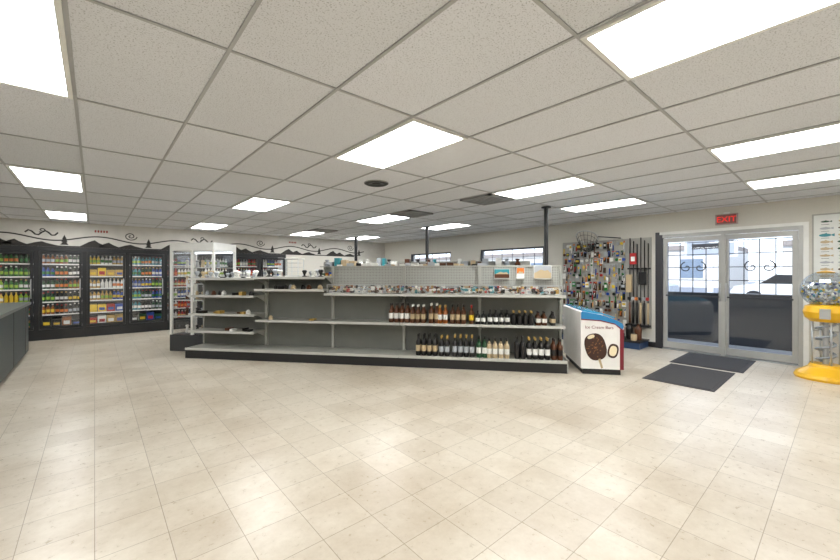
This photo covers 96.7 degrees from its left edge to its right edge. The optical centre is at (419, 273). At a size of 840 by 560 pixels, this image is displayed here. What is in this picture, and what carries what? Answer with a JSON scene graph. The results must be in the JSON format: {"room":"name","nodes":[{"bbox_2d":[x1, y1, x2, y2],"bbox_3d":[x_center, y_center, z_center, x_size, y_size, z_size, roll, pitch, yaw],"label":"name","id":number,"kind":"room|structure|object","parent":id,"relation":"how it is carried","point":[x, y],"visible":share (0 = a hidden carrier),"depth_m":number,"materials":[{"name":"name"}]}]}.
{"room":"convenience store","nodes":[
{"label":"convenience store","id":0,"kind":"room"},
{"bbox_2d":[0,218,384,275],"bbox_3d":[-6.272,0.083,9.572,13.120,2.655,0.086,0,0,-41],"label":"wall","id":1,"kind":"structure","parent":0,"point":[71,230],"depth_m":9.43,"materials":[{"name":"white paint"}]},
{"bbox_2d":[278,260,282,275],"bbox_3d":[-6.806,0.083,10.185,13.120,2.655,0.100,0,0,-41],"label":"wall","id":2,"kind":"structure","parent":0,"point":[281,267],"depth_m":12.13,"materials":[{"name":"white paint"}]},
{"bbox_2d":[0,327,839,559],"bbox_3d":[-1.376,1.460,4.106,13.320,0.100,16.400,0,0,-41],"label":"floor","id":3,"kind":"structure","parent":0,"point":[127,446],"depth_m":2.82,"materials":[{"name":"tile"}]},
{"bbox_2d":[0,302,30,382],"bbox_3d":[-5.008,0.950,3.860,0.800,0.920,6.460,0,0,-41],"label":"counter","id":4,"kind":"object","parent":3,"relation":"on","point":[14,317],"depth_m":5.31,"materials":[{"name":"laminate"}]},
{"bbox_2d":[0,245,285,340],"bbox_3d":[-7.446,0.410,8.864,8.440,2.000,0.770,0,0,-41],"label":"cooler","id":5,"kind":"object","parent":3,"relation":"on","point":[84,328],"visible":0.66,"depth_m":8.78,"materials":[{"name":"black"}]},
{"bbox_2d":[0,253,280,326],"bbox_3d":[-7.453,0.352,8.871,8.231,1.605,0.311,0,0,-41],"label":"drink","id":6,"kind":"object","parent":5,"relation":"in","point":[149,315],"visible":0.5,"depth_m":8.71,"materials":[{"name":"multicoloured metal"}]},
{"bbox_2d":[170,242,235,350],"bbox_3d":[-4.104,0.420,7.058,0.900,1.980,0.680,0,0,9],"label":"glass display case","id":7,"kind":"object","parent":3,"relation":"on","point":[180,341],"visible":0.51,"depth_m":6.85,"materials":[{"name":"white paint"}]},
{"bbox_2d":[353,237,358,260],"bbox_3d":[-1.974,0.139,11.504,0.180,2.542,0.180,0,0,-41],"label":"support post","id":8,"kind":"object","parent":3,"relation":"on","point":[355,238],"visible":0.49,"depth_m":11.47,"materials":[{"name":"black metal"}]},
{"bbox_2d":[185,265,567,373],"bbox_3d":[-0.847,0.637,6.231,6.115,1.545,0.956,0,0,9],"label":"shelving","id":9,"kind":"object","parent":3,"relation":"on","point":[349,328],"visible":0.91,"depth_m":6.13,"materials":[{"name":"grey metal"}]},
{"bbox_2d":[194,269,323,331],"bbox_3d":[-2.716,0.436,6.306,2.352,1.047,0.284,0,0,9],"label":"glass knickknacks","id":10,"kind":"object","parent":9,"relation":"in","point":[236,273],"visible":0.88,"depth_m":6.27,"materials":[{"name":"clear glass"}]},
{"bbox_2d":[285,258,304,276],"bbox_3d":[-2.076,-0.106,6.197,0.240,0.310,0.220,0,0,9],"label":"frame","id":11,"kind":"object","parent":9,"relation":"on","point":[291,259],"visible":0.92,"depth_m":6.12,"materials":[{"name":"white paint"}]},
{"bbox_2d":[327,262,563,294],"bbox_3d":[0.322,0.059,5.846,3.635,0.502,0.446,0,0,9],"label":"packaged goods","id":12,"kind":"object","parent":9,"relation":"in","point":[349,288],"visible":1,"depth_m":5.71,"materials":[{"name":"multicoloured plastic"}]},
{"bbox_2d":[416,333,508,358],"label":"liquor bottles","id":13,"kind":"object","parent":9,"relation":"in","point":[423,347],"depth_m":5.59,"materials":[{"name":"black glass"}]},
{"bbox_2d":[389,303,555,325],"label":"liquor bottles","id":14,"kind":"object","parent":9,"relation":"in","point":[396,315],"depth_m":5.70,"materials":[{"name":"brown glass"}]},
{"bbox_2d":[494,269,509,278],"bbox_3d":[1.278,0.001,5.831,0.240,0.162,0.075,0,0,9],"label":"boxed souvenir","id":15,"kind":"object","parent":9,"relation":"attached to","point":[498,273],"visible":1,"depth_m":5.81,"materials":[{"name":"cardboard"}]},
{"bbox_2d":[516,268,523,278],"bbox_3d":[1.555,-0.009,5.786,0.120,0.182,0.075,0,0,9],"label":"boxed souvenir","id":16,"kind":"object","parent":9,"relation":"attached to","point":[519,271],"visible":1,"depth_m":5.77,"materials":[{"name":"orange cardboard"}]},
{"bbox_2d":[514,335,562,360],"label":"liquor bottles","id":17,"kind":"object","parent":9,"relation":"in","point":[522,350],"depth_m":5.42,"materials":[{"name":"black glass"}]},
{"bbox_2d":[533,265,551,278],"bbox_3d":[1.881,-0.024,5.732,0.260,0.212,0.075,0,0,9],"label":"boxed souvenir","id":18,"kind":"object","parent":9,"relation":"attached to","point":[539,272],"visible":1,"depth_m":5.71,"materials":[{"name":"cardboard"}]},
{"bbox_2d":[320,261,529,272],"bbox_3d":[0.058,0.570,8.086,4.500,1.680,0.900,0,0,9],"label":"shelving","id":19,"kind":"object","parent":3,"relation":"on","point":[327,269],"visible":0.15,"depth_m":7.97,"materials":[{"name":"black metal"}]},
{"bbox_2d":[322,258,519,275],"bbox_3d":[-0.050,-0.120,7.911,4.244,0.460,0.281,0,0,9],"label":"packaged goods","id":20,"kind":"object","parent":19,"relation":"in","point":[337,261],"visible":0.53,"depth_m":7.97,"materials":[{"name":"multicoloured plastic"}]},
{"bbox_2d":[424,227,429,260],"bbox_3d":[0.172,0.139,8.997,0.180,2.542,0.180,0,0,-41],"label":"support post","id":21,"kind":"object","parent":3,"relation":"on","point":[426,228],"visible":0.45,"depth_m":8.96,"materials":[{"name":"black metal"}]},
{"bbox_2d":[541,206,550,264],"bbox_3d":[2.135,0.139,6.317,0.180,2.542,0.180,0,0,-41],"label":"support post","id":22,"kind":"object","parent":3,"relation":"on","point":[545,208],"visible":0.47,"depth_m":6.29,"materials":[{"name":"black metal"}]},
{"bbox_2d":[563,304,623,374],"bbox_3d":[2.638,0.958,5.778,0.560,0.905,1.159,0,0,9],"label":"freezer","id":23,"kind":"object","parent":3,"relation":"on","point":[593,342],"visible":1,"depth_m":5.24,"materials":[{"name":"white metal"}]},
{"bbox_2d":[562,329,649,349],"bbox_3d":[3.635,1.335,7.777,0.500,0.150,1.890,0,0,-41],"label":"display shelf","id":24,"kind":"object","parent":3,"relation":"on","point":[639,344],"visible":0.36,"depth_m":7.06,"materials":[{"name":"blue metal"}]},
{"bbox_2d":[620,322,641,340],"bbox_3d":[3.657,1.109,7.657,0.285,0.300,1.560,0,0,-41],"label":"bottles","id":25,"kind":"object","parent":24,"relation":"on","point":[629,330],"visible":0.2,"depth_m":7.14,"materials":[{"name":"brown glass"}]},
{"bbox_2d":[642,363,734,391],"bbox_3d":[3.728,1.403,5.159,1.260,0.014,0.780,0,0,-41],"label":"floor mat","id":26,"kind":"object","parent":3,"relation":"on","point":[711,380],"visible":1,"depth_m":5.08,"materials":[{"name":"rubber"}]},
{"bbox_2d":[670,352,755,372],"bbox_3d":[4.707,1.403,5.999,1.120,0.014,0.900,0,0,-41],"label":"floor mat","id":27,"kind":"object","parent":3,"relation":"on","point":[737,365],"visible":1,"depth_m":5.91,"materials":[{"name":"rubber"}]},
{"bbox_2d":[793,271,839,384],"bbox_3d":[5.463,0.682,5.026,0.620,1.455,0.620,0,0,-41],"label":"machine","id":28,"kind":"object","parent":3,"relation":"on","point":[826,310],"visible":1,"depth_m":4.96,"materials":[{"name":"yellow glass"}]},
{"bbox_2d":[0,0,839,242],"bbox_3d":[-1.156,-1.195,3.701,13.120,0.100,15.500,0,0,-41],"label":"ceiling","id":29,"kind":"structure","parent":0,"point":[120,60],"depth_m":2.65,"materials":[{"name":"tile"}]},
{"bbox_2d":[0,0,72,98],"bbox_3d":[-2.066,-1.135,1.761,0.592,0.019,1.200,0,0,-41],"label":"ceiling light","id":30,"kind":"object","parent":29,"relation":"in","point":[33,45],"depth_m":1.86,"materials":[{"name":"white plastic"}]},
{"bbox_2d":[6,164,84,192],"bbox_3d":[-4.471,-1.135,4.520,0.592,0.019,1.200,0,0,-41],"label":"ceiling light","id":31,"kind":"object","parent":29,"relation":"in","point":[26,176],"depth_m":4.42,"materials":[{"name":"white plastic"}]},
{"bbox_2d":[43,210,87,220],"bbox_3d":[-6.875,-1.135,7.279,0.592,0.019,1.200,0,0,-41],"label":"ceiling light","id":32,"kind":"object","parent":29,"relation":"in","point":[50,214],"depth_m":7.22,"materials":[{"name":"white plastic"}]},
{"bbox_2d":[190,223,228,229],"bbox_3d":[-5.030,-1.135,8.888,0.592,0.019,1.200,0,0,-41],"label":"ceiling light","id":33,"kind":"object","parent":29,"relation":"in","point":[211,226],"depth_m":8.89,"materials":[{"name":"white plastic"}]},
{"bbox_2d":[230,197,291,211],"bbox_3d":[-2.625,-1.135,6.128,0.592,0.019,1.200,0,0,-41],"label":"ceiling light","id":34,"kind":"object","parent":29,"relation":"in","point":[253,203],"depth_m":6.07,"materials":[{"name":"white plastic"}]},
{"bbox_2d":[288,231,322,235],"bbox_3d":[-3.184,-1.135,10.496,0.592,0.019,1.200,0,0,-41],"label":"ceiling light","id":35,"kind":"object","parent":29,"relation":"in","point":[304,233],"depth_m":10.42,"materials":[{"name":"white plastic"}]},
{"bbox_2d":[307,229,337,232],"bbox_3d":[-2.564,-1.130,9.790,0.580,0.030,0.580,0,0,-41],"label":"ceiling vent","id":36,"kind":"object","parent":29,"relation":"in","point":[314,230],"depth_m":9.75,"materials":[{"name":"grey metal"}]},
{"bbox_2d":[345,236,379,239],"bbox_3d":[-1.800,-1.135,11.702,0.592,0.019,1.200,0,0,-41],"label":"ceiling light","id":37,"kind":"object","parent":29,"relation":"in","point":[360,237],"depth_m":11.57,"materials":[{"name":"white plastic"}]},
{"bbox_2d":[364,180,388,186],"bbox_3d":[-0.549,-1.134,4.694,0.310,0.022,0.310,0,0,-41],"label":"ceiling speaker","id":38,"kind":"object","parent":29,"relation":"in","point":[372,183],"depth_m":4.65},
{"bbox_2d":[355,214,408,223],"bbox_3d":[-0.780,-1.135,7.737,0.592,0.019,1.200,0,0,-41],"label":"ceiling light","id":39,"kind":"object","parent":29,"relation":"in","point":[383,218],"depth_m":7.75,"materials":[{"name":"white plastic"}]},
{"bbox_2d":[334,118,467,168],"bbox_3d":[-0.221,-1.135,3.369,0.592,0.019,1.200,0,0,-41],"label":"ceiling light","id":40,"kind":"object","parent":29,"relation":"in","point":[413,138],"depth_m":3.26,"materials":[{"name":"white plastic"}]},
{"bbox_2d":[390,210,432,217],"bbox_3d":[-0.159,-1.130,7.031,0.580,0.030,0.580,0,0,-41],"label":"ceiling vent","id":41,"kind":"object","parent":29,"relation":"in","point":[408,213],"depth_m":7.00,"materials":[{"name":"grey metal"}]},
{"bbox_2d":[0,0,839,242],"bbox_3d":[-1.160,-1.141,3.698,13.110,0.007,15.480,0,0,-41],"label":"grid","id":42,"kind":"object","parent":29,"relation":"attached to","point":[257,3],"visible":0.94,"depth_m":3.00,"materials":[{"name":"grey metal"}]},
{"bbox_2d":[421,223,472,229],"bbox_3d":[0.604,-1.135,8.943,0.592,0.019,1.200,0,0,-41],"label":"ceiling light","id":43,"kind":"object","parent":29,"relation":"in","point":[452,225],"depth_m":8.89,"materials":[{"name":"white plastic"}]},
{"bbox_2d":[460,193,513,205],"bbox_3d":[1.017,-1.130,5.681,0.580,0.030,0.580,0,0,-41],"label":"ceiling vent","id":44,"kind":"object","parent":29,"relation":"in","point":[486,199],"depth_m":5.63,"materials":[{"name":"grey metal"}]},
{"bbox_2d":[492,176,596,198],"bbox_3d":[1.625,-1.135,4.977,0.592,0.019,1.200,0,0,-41],"label":"ceiling light","id":45,"kind":"object","parent":29,"relation":"in","point":[574,182],"depth_m":4.91,"materials":[{"name":"white plastic"}]},
{"bbox_2d":[559,197,647,211],"bbox_3d":[3.009,-1.135,6.184,0.592,0.019,1.200,0,0,-41],"label":"ceiling light","id":46,"kind":"object","parent":29,"relation":"in","point":[628,201],"depth_m":6.14,"materials":[{"name":"white plastic"}]},
{"bbox_2d":[580,0,839,80],"bbox_3d":[1.382,-1.135,1.530,0.592,0.019,1.200,0,0,-41],"label":"ceiling light","id":47,"kind":"object","parent":29,"relation":"in","point":[656,35],"depth_m":1.72,"materials":[{"name":"white plastic"}]},
{"bbox_2d":[707,122,839,162],"bbox_3d":[3.228,-1.135,3.138,0.592,0.019,1.200,0,0,-41],"label":"ceiling light","id":48,"kind":"object","parent":29,"relation":"in","point":[829,133],"depth_m":3.24,"materials":[{"name":"white plastic"}]},
{"bbox_2d":[744,168,839,189],"bbox_3d":[4.612,-1.135,4.344,0.592,0.019,1.200,0,0,-41],"label":"ceiling light","id":49,"kind":"object","parent":29,"relation":"in","point":[831,174],"depth_m":4.47,"materials":[{"name":"white plastic"}]},
{"bbox_2d":[385,195,839,363],"bbox_3d":[3.569,0.083,8.416,0.200,2.655,16.400,0,0,-41],"label":"wall","id":50,"kind":"structure","parent":0,"point":[468,247],"depth_m":7.43,"materials":[{"name":"white paint"}]},
{"bbox_2d":[411,252,450,261],"bbox_3d":[0.364,-0.130,12.056,0.110,1.080,1.900,0,0,-41],"label":"window","id":51,"kind":"structure","parent":50,"relation":"in","point":[446,253],"depth_m":12.06,"materials":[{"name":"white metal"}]},
{"bbox_2d":[481,246,543,264],"bbox_3d":[2.381,-0.130,9.742,0.110,1.080,1.960,0,0,-41],"label":"window","id":52,"kind":"structure","parent":50,"relation":"in","point":[534,248],"depth_m":9.62,"materials":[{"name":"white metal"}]},
{"bbox_2d":[563,237,651,328],"bbox_3d":[3.874,0.175,7.886,0.035,1.770,1.800,0,0,-41],"label":"pegboard panel","id":53,"kind":"object","parent":50,"relation":"attached to","point":[619,247],"visible":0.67,"depth_m":7.68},
{"bbox_2d":[562,240,626,326],"bbox_3d":[3.671,0.237,7.993,0.127,1.813,1.369,0,0,-41],"label":"hanging merchandise","id":54,"kind":"object","parent":53,"relation":"hanging from","point":[613,286],"visible":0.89,"depth_m":7.90,"materials":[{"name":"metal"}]},
{"bbox_2d":[576,230,621,251],"bbox_3d":[3.663,-0.677,7.703,0.862,0.446,0.350,0,0,37],"label":"net","id":55,"kind":"object","parent":53,"relation":"attached to","point":[587,243],"visible":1,"depth_m":7.75,"materials":[{"name":"fabric"}]},
{"bbox_2d":[625,238,650,327],"bbox_3d":[4.254,0.160,7.296,0.160,1.740,0.428,0,0,-41],"label":"rods","id":56,"kind":"object","parent":53,"relation":"attached to","point":[641,277],"visible":0.98,"depth_m":7.28,"materials":[{"name":"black metal"}]},
{"bbox_2d":[715,212,737,224],"bbox_3d":[5.206,-0.945,6.341,0.056,0.210,0.300,0,0,-41],"label":"exit sign","id":57,"kind":"object","parent":50,"relation":"attached to","point":[727,218],"visible":1,"depth_m":6.32,"materials":[{"name":"red plastic"}]},
{"bbox_2d":[648,341,810,361],"bbox_3d":[3.783,1.360,8.006,0.014,0.100,15.500,0,0,-41],"label":"baseboard","id":58,"kind":"structure","parent":50,"relation":"attached to","point":[650,344],"depth_m":7.21,"materials":[{"name":"black rubber"}]},
{"bbox_2d":[659,225,802,366],"bbox_3d":[5.214,0.336,6.407,0.159,2.148,1.906,0,0,-41],"label":"door","id":59,"kind":"structure","parent":50,"relation":"in","point":[796,359],"depth_m":6.35,"materials":[{"name":"grey metal"}]},
{"bbox_2d":[655,222,808,365],"bbox_3d":[5.188,0.310,6.391,0.019,2.200,2.040,0,0,-41],"label":"trim","id":60,"kind":"structure","parent":50,"relation":"attached to","point":[805,224],"depth_m":5.94,"materials":[{"name":"metal"}]},
{"bbox_2d":[812,212,839,332],"bbox_3d":[6.240,-0.020,5.179,0.023,1.740,1.110,0,0,-41],"label":"poster","id":61,"kind":"object","parent":50,"relation":"attached to","point":[825,227],"visible":0.55,"depth_m":5.48,"materials":[{"name":"paper"}]},
{"label":"outside","id":62,"kind":"structure","parent":0,"visible":0},
{"bbox_2d":[679,282,755,292],"bbox_3d":[30.492,1.520,39.836,81.680,0.180,120.000,0,0,-41],"label":"ground","id":63,"kind":"structure","parent":62,"point":[683,289],"depth_m":34.44,"materials":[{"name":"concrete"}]},
{"bbox_2d":[415,240,791,287],"bbox_3d":[25.525,-0.830,52.751,12.200,4.520,74.000,0,0,-41],"label":"building","id":64,"kind":"structure","parent":63,"relation":"on","point":[736,271],"depth_m":40.39,"materials":[{"name":"beige paint"}]},
{"bbox_2d":[669,283,678,290],"bbox_3d":[13.672,0.704,23.886,1.800,1.449,4.450,0,0,-41],"label":"parked car","id":65,"kind":"object","parent":63,"relation":"on","point":[672,287],"visible":0.04,"depth_m":22.22,"materials":[{"name":"silver metal"}]},
{"bbox_2d":[685,234,737,291],"bbox_3d":[13.750,-0.230,17.686,0.230,3.320,2.000,0,0,-41],"label":"roadside sign","id":66,"kind":"object","parent":63,"relation":"on","point":[712,247],"visible":0.57,"depth_m":17.64,"materials":[{"name":"white paint"}]},
{"bbox_2d":[668,291,791,350],"bbox_3d":[6.159,0.910,7.689,0.250,1.040,8.500,0,0,-41],"label":"wall","id":67,"kind":"structure","parent":63,"relation":"on","point":[758,323],"depth_m":7.42,"materials":[{"name":"metal"}]},
{"bbox_2d":[730,274,791,294],"bbox_3d":[17.092,0.704,16.917,1.800,1.449,4.450,0,0,-41],"label":"parked car","id":68,"kind":"object","parent":63,"relation":"on","point":[784,281],"visible":0.28,"depth_m":16.95,"materials":[{"name":"white metal"}]},
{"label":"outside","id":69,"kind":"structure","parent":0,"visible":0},
{"bbox_2d":[668,338,791,354],"bbox_3d":[4.112,1.420,8.889,1.240,0.020,20.000,0,0,-41],"label":"sidewalk","id":70,"kind":"structure","parent":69,"point":[669,339],"depth_m":7.16,"materials":[{"name":"concrete"}]}
]}

